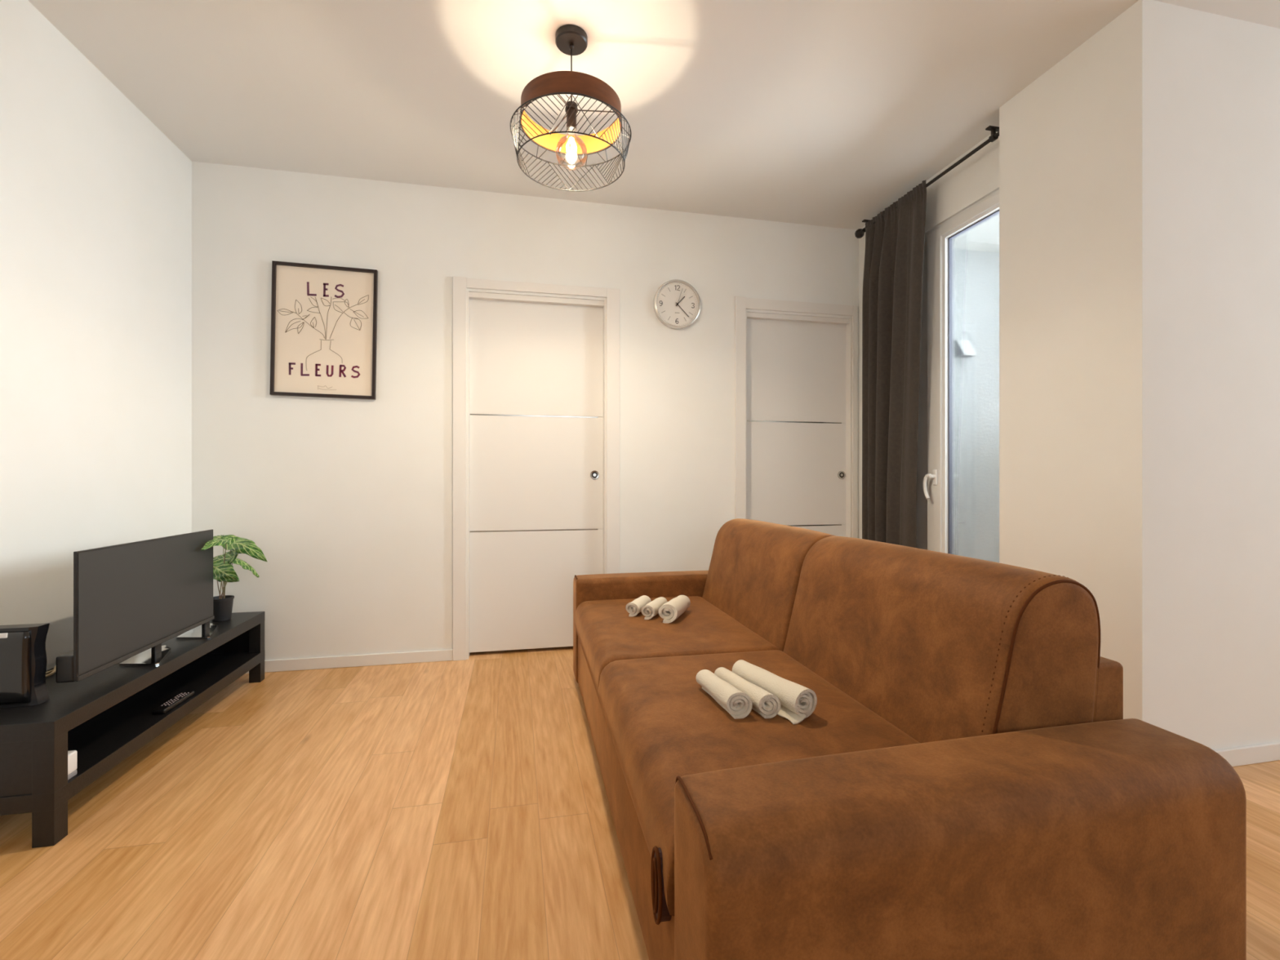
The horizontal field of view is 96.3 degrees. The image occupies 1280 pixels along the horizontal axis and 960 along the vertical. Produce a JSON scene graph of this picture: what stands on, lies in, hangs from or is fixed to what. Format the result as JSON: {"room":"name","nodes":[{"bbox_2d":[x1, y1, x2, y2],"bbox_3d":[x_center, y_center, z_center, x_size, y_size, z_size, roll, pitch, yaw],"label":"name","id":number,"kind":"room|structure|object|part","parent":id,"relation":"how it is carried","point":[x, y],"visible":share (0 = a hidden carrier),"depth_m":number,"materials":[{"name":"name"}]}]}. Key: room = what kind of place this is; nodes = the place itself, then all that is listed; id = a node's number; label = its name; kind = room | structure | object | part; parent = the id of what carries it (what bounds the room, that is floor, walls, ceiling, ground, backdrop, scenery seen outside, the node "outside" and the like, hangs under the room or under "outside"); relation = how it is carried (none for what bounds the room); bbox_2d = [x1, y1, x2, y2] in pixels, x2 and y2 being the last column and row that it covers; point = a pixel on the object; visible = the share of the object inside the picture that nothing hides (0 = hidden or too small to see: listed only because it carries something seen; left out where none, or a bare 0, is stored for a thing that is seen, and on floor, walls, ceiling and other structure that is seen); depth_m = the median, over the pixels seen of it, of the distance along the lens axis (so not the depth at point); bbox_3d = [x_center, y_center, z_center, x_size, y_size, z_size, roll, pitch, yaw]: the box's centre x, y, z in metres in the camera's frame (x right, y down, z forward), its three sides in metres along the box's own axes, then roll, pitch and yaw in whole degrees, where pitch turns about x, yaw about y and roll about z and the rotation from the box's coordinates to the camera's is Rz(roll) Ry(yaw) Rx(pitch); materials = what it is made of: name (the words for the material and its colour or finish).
{"room":"living room","nodes":[
{"label":"living room","id":0,"kind":"room"},
{"bbox_2d":[0,0,191,671],"bbox_3d":[-1.805,-0.320,0.136,0.150,2.700,6.330,0,0,-12],"label":"wall","id":1,"kind":"structure","parent":0,"point":[95,199],"depth_m":2.23,"materials":[{"name":"paint"}]},
{"bbox_2d":[191,161,858,660],"bbox_3d":[-0.369,-0.320,3.542,4.100,2.700,0.220,0,0,-12],"label":"wall","id":2,"kind":"structure","parent":0,"point":[348,503],"depth_m":3.23,"materials":[{"name":"paint"}]},
{"bbox_2d":[269,260,377,399],"bbox_3d":[-1.718,-0.810,3.124,0.522,0.716,0.023,1,0,-12],"label":"framed poster","id":3,"kind":"object","parent":2,"relation":"attached to","point":[324,317],"visible":1,"depth_m":3.13,"materials":[{"name":"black paper"}]},
{"bbox_2d":[245,648,453,673],"bbox_3d":[-0.872,0.999,3.314,3.019,0.063,0.012,0,0,-12],"label":"baseboard","id":4,"kind":"structure","parent":2,"relation":"attached to","point":[368,660],"depth_m":3.16,"materials":[{"name":"white paint"}]},
{"bbox_2d":[453,275,619,660],"bbox_3d":[-0.609,-0.066,3.435,0.967,2.191,0.148,0,0,-12],"label":"door","id":5,"kind":"structure","parent":2,"relation":"in","point":[536,379],"depth_m":3.41,"materials":[{"name":"white paint"}]},
{"bbox_3d":[-0.277,-0.031,3.498,0.056,0.056,0.007,0,0,-12],"label":"handle","id":6,"kind":"part","parent":5,"relation":"part of","materials":[{"name":"silver metal"}]},
{"bbox_2d":[653,279,701,328],"bbox_3d":[0.231,-1.086,3.541,0.300,0.300,0.036,0,0,-12],"label":"wall clock","id":7,"kind":"object","parent":2,"relation":"attached to","point":[677,304],"visible":1,"depth_m":3.54,"materials":[{"name":"white plastic"}]},
{"bbox_2d":[734,296,857,537],"bbox_3d":[1.011,-0.067,3.786,0.861,2.194,0.148,0,0,-12],"label":"door","id":8,"kind":"structure","parent":2,"relation":"in","point":[796,375],"depth_m":3.78,"materials":[{"name":"white paint"}]},
{"bbox_3d":[1.356,-0.034,3.852,0.056,0.056,0.007,0,0,-12],"label":"handle","id":9,"kind":"part","parent":8,"relation":"part of","materials":[{"name":"silver metal"}]},
{"bbox_2d":[0,646,1279,959],"bbox_3d":[1.523,1.080,0.857,6.960,0.100,6.330,0,0,-12],"label":"floor","id":10,"kind":"structure","parent":0,"point":[449,810],"depth_m":1.66,"materials":[{"name":"brown wood"}]},
{"bbox_2d":[0,611,264,848],"bbox_3d":[-1.974,0.855,2.251,0.365,0.350,1.386,0,0,-12],"label":"tv stand","id":11,"kind":"object","parent":10,"relation":"on","point":[106,716],"visible":0.84,"depth_m":1.90,"materials":[{"name":"black laminate"}]},
{"bbox_3d":[-1.830,0.805,1.584,0.265,0.151,0.014,0,0,-12],"label":"panel","id":12,"kind":"part","parent":11,"relation":"part of","materials":[{"name":"black laminate"}]},
{"bbox_2d":[0,622,49,708],"bbox_3d":[-1.937,0.560,1.713,0.246,0.237,0.061,0,0,-12],"label":"speaker","id":13,"kind":"object","parent":11,"relation":"on","point":[23,655],"visible":1,"depth_m":1.71},
{"bbox_3d":[-1.934,0.560,1.688,0.223,0.214,0.010,0,0,-12],"label":"panel","id":14,"kind":"part","parent":13,"relation":"part of","materials":[{"name":"black plastic"}]},
{"bbox_3d":[-1.681,0.879,1.632,0.052,0.301,0.052,0,0,-12],"label":"leg","id":15,"kind":"part","parent":11,"relation":"part of","materials":[{"name":"black laminate"}]},
{"bbox_2d":[45,665,56,677],"bbox_3d":[-2.079,0.670,2.077,0.043,0.018,0.342,0,0,-12],"label":"cable","id":16,"kind":"object","parent":11,"relation":"on","point":[53,671],"visible":0.21,"depth_m":2.00,"materials":[{"name":"beige plastic"}]},
{"bbox_2d":[67,750,77,780],"bbox_3d":[-1.692,0.843,1.686,0.036,0.074,0.048,0,0,-12],"label":"power adapter","id":17,"kind":"object","parent":11,"relation":"on","point":[73,754],"visible":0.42,"depth_m":1.69,"materials":[{"name":"white plastic"}]},
{"bbox_2d":[0,650,264,815],"bbox_3d":[-1.974,0.905,2.251,0.365,0.050,1.386,0,0,-12],"label":"shelf","id":18,"kind":"object","parent":11,"relation":"attached to","point":[104,740],"depth_m":2.07,"materials":[{"name":"black laminate"}]},
{"bbox_2d":[56,528,217,683],"bbox_3d":[-1.862,0.451,2.211,0.132,0.456,0.880,0,0,-12],"label":"television","id":19,"kind":"object","parent":11,"relation":"on","point":[130,599],"visible":1,"depth_m":2.07,"materials":[{"name":"black plastic"}]},
{"bbox_2d":[151,690,194,714],"bbox_3d":[-1.825,0.870,2.244,0.044,0.020,0.200,0,0,-11],"label":"remote control","id":20,"kind":"object","parent":11,"relation":"on","point":[175,701],"visible":1,"depth_m":2.22,"materials":[{"name":"black plastic"}]},
{"bbox_3d":[-2.119,0.805,2.917,0.265,0.151,0.014,0,0,-12],"label":"panel","id":21,"kind":"part","parent":11,"relation":"part of","materials":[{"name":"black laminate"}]},
{"bbox_2d":[200,534,267,622],"bbox_3d":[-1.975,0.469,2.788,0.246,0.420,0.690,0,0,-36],"label":"potted plant","id":22,"kind":"object","parent":11,"relation":"on","point":[223,570],"visible":0.8,"depth_m":2.69,"materials":[{"name":"green plant"}]},
{"bbox_3d":[-2.030,0.624,2.778,0.102,0.110,0.102,0,0,-12],"label":"pot","id":23,"kind":"part","parent":22,"relation":"part of","materials":[{"name":"black"}]},
{"bbox_3d":[-1.963,0.879,2.936,0.052,0.301,0.052,0,0,-12],"label":"leg","id":24,"kind":"part","parent":11,"relation":"part of","materials":[{"name":"black laminate"}]},
{"bbox_2d":[573,518,1246,959],"bbox_3d":[0.338,0.610,1.964,1.043,0.840,2.274,0,0,-11],"label":"sofa","id":25,"kind":"object","parent":10,"relation":"on","point":[966,778],"visible":0.96,"depth_m":0.99,"materials":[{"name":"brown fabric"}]},
{"bbox_2d":[625,595,651,616],"bbox_3d":[-0.004,0.547,2.505,0.059,0.062,0.206,0,0,18],"label":"rolled towel","id":26,"kind":"object","parent":25,"relation":"on","point":[634,607],"visible":0.95,"depth_m":2.43,"materials":[{"name":"beige fabric"}]},
{"bbox_3d":[0.143,0.740,2.969,0.963,0.518,0.208,0,0,-11],"label":"armrest","id":27,"kind":"part","parent":25,"relation":"part of","materials":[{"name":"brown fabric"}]},
{"bbox_2d":[640,596,667,619],"bbox_3d":[0.066,0.547,2.461,0.056,0.062,0.228,0,0,18],"label":"rolled towel","id":28,"kind":"object","parent":25,"relation":"on","point":[651,609],"visible":0.93,"depth_m":2.38,"materials":[{"name":"beige fabric"}]},
{"bbox_2d":[658,595,690,623],"bbox_3d":[0.151,0.539,2.418,0.079,0.078,0.250,0,0,19],"label":"rolled towel","id":29,"kind":"object","parent":25,"relation":"on","point":[672,610],"visible":1,"depth_m":2.32,"materials":[{"name":"beige fabric"}]},
{"bbox_2d":[574,595,780,699],"bbox_3d":[0.099,0.653,2.384,0.664,0.154,0.927,0,0,-11],"label":"seat cushion","id":30,"kind":"object","parent":25,"relation":"on","point":[606,632],"depth_m":2.19,"materials":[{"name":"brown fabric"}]},
{"bbox_2d":[695,669,751,719],"bbox_3d":[0.211,0.547,1.492,0.062,0.063,0.229,0,0,-17],"label":"rolled towel","id":31,"kind":"object","parent":25,"relation":"on","point":[735,702],"visible":1,"depth_m":1.42,"materials":[{"name":"beige fabric"}]},
{"bbox_2d":[714,666,780,718],"bbox_3d":[0.273,0.547,1.508,0.052,0.059,0.274,0,0,-19],"label":"rolled towel","id":32,"kind":"object","parent":25,"relation":"on","point":[764,703],"visible":0.88,"depth_m":1.42,"materials":[{"name":"beige fabric"}]},
{"bbox_2d":[598,649,919,916],"bbox_3d":[0.280,0.653,1.472,0.664,0.154,0.927,0,0,-11],"label":"seat cushion","id":33,"kind":"object","parent":25,"relation":"on","point":[662,724],"depth_m":1.35,"materials":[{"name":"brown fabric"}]},
{"bbox_2d":[702,518,835,651],"bbox_3d":[0.531,0.439,2.468,0.314,0.497,0.923,0,0,-11],"label":"cushion","id":34,"kind":"object","parent":25,"relation":"on","point":[752,580],"depth_m":2.30,"materials":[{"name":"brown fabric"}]},
{"bbox_2d":[732,659,817,724],"bbox_3d":[0.338,0.540,1.513,0.082,0.076,0.321,0,0,-22],"label":"rolled towel","id":35,"kind":"object","parent":25,"relation":"on","point":[798,702],"visible":0.9,"depth_m":1.41,"materials":[{"name":"beige fabric"}]},
{"bbox_2d":[783,536,1098,742],"bbox_3d":[0.709,0.439,1.573,0.314,0.497,0.894,0,0,-11],"label":"cushion","id":36,"kind":"object","parent":25,"relation":"on","point":[931,646],"depth_m":1.29,"materials":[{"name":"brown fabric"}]},
{"bbox_3d":[0.556,0.740,0.972,1.003,0.518,0.208,0,0,-14],"label":"armrest","id":37,"kind":"part","parent":25,"relation":"part of","materials":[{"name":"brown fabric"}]},
{"bbox_3d":[0.776,0.685,2.061,0.091,0.620,1.820,0,0,-11],"label":"frame","id":38,"kind":"part","parent":25,"relation":"part of","materials":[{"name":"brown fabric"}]},
{"bbox_2d":[27,0,1279,230],"bbox_3d":[1.523,-1.730,0.857,6.960,0.120,6.330,0,0,-12],"label":"ceiling","id":39,"kind":"structure","parent":0,"point":[819,113],"depth_m":2.38,"materials":[{"name":"white paint"}]},
{"bbox_2d":[510,24,631,191],"bbox_3d":[-0.258,-1.423,2.159,0.453,0.495,0.453,0,0,-12],"label":"pendant lamp","id":40,"kind":"object","parent":39,"relation":"hanging from","point":[571,40],"visible":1,"depth_m":2.13,"materials":[{"name":"black metal"}]},
{"bbox_2d":[565,101,577,131],"bbox_3d":[-0.258,-1.370,2.159,0.044,0.100,0.044,0,0,-12],"label":"socket","id":41,"kind":"object","parent":40,"relation":"attached to","point":[569,103],"depth_m":2.14,"materials":[{"name":"black metal"}]},
{"bbox_3d":[-0.258,-1.528,2.159,0.020,0.227,0.020,0,0,-12],"label":"cord","id":42,"kind":"part","parent":40,"relation":"part of","materials":[{"name":"black metal"}]},
{"bbox_3d":[-0.258,-1.248,2.159,0.118,0.145,0.118,0,0,-12],"label":"bulb","id":43,"kind":"part","parent":40,"relation":"part of","materials":[{"name":"clear glass"}]},
{"bbox_2d":[858,131,999,538],"bbox_3d":[1.704,-0.320,3.234,0.220,2.700,1.260,0,0,-12],"label":"wall","id":44,"kind":"structure","parent":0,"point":[977,176],"depth_m":3.01,"materials":[{"name":"paint"}]},
{"bbox_2d":[854,125,999,238],"bbox_3d":[1.546,-1.599,3.147,0.124,0.105,1.135,0,0,-12],"label":"curtain rod","id":45,"kind":"object","parent":44,"relation":"attached to","point":[860,233],"visible":0.68,"depth_m":2.82,"materials":[{"name":"black metal"}]},
{"bbox_2d":[862,179,926,547],"bbox_3d":[1.460,-0.303,3.337,0.089,2.605,0.573,0,0,-9],"label":"curtain","id":46,"kind":"object","parent":45,"relation":"hanging from","point":[893,268],"visible":0.74,"depth_m":3.31,"materials":[{"name":"grey fabric"}]},
{"bbox_2d":[916,189,999,562],"bbox_3d":[1.677,-0.190,2.937,0.147,2.440,0.870,0,0,-12],"label":"window","id":47,"kind":"structure","parent":44,"relation":"attached to","point":[957,475],"depth_m":3.00,"materials":[{"name":"white plastic"}]},
{"bbox_3d":[1.587,0.024,3.133,0.053,0.161,0.060,0,0,-12],"label":"lever handle","id":48,"kind":"part","parent":47,"relation":"part of","materials":[{"name":"white"}]},
{"bbox_3d":[1.714,-0.198,2.860,0.006,2.215,0.463,0,0,-12],"label":"pane","id":49,"kind":"part","parent":47,"relation":"part of","materials":[{"name":"clear glass"}]},
{"bbox_2d":[999,0,1279,750],"bbox_3d":[3.156,-0.320,2.598,3.030,2.700,0.600,0,0,-12],"label":"wall","id":50,"kind":"structure","parent":0,"point":[1140,172],"depth_m":2.08,"materials":[{"name":"paint"}]},
{"bbox_2d":[1213,742,1279,766],"bbox_3d":[3.079,0.999,2.575,2.892,0.063,0.612,0,0,-12],"label":"baseboard","id":51,"kind":"structure","parent":50,"relation":"attached to","point":[1269,752],"depth_m":2.08,"materials":[{"name":"white paint"}]}
]}

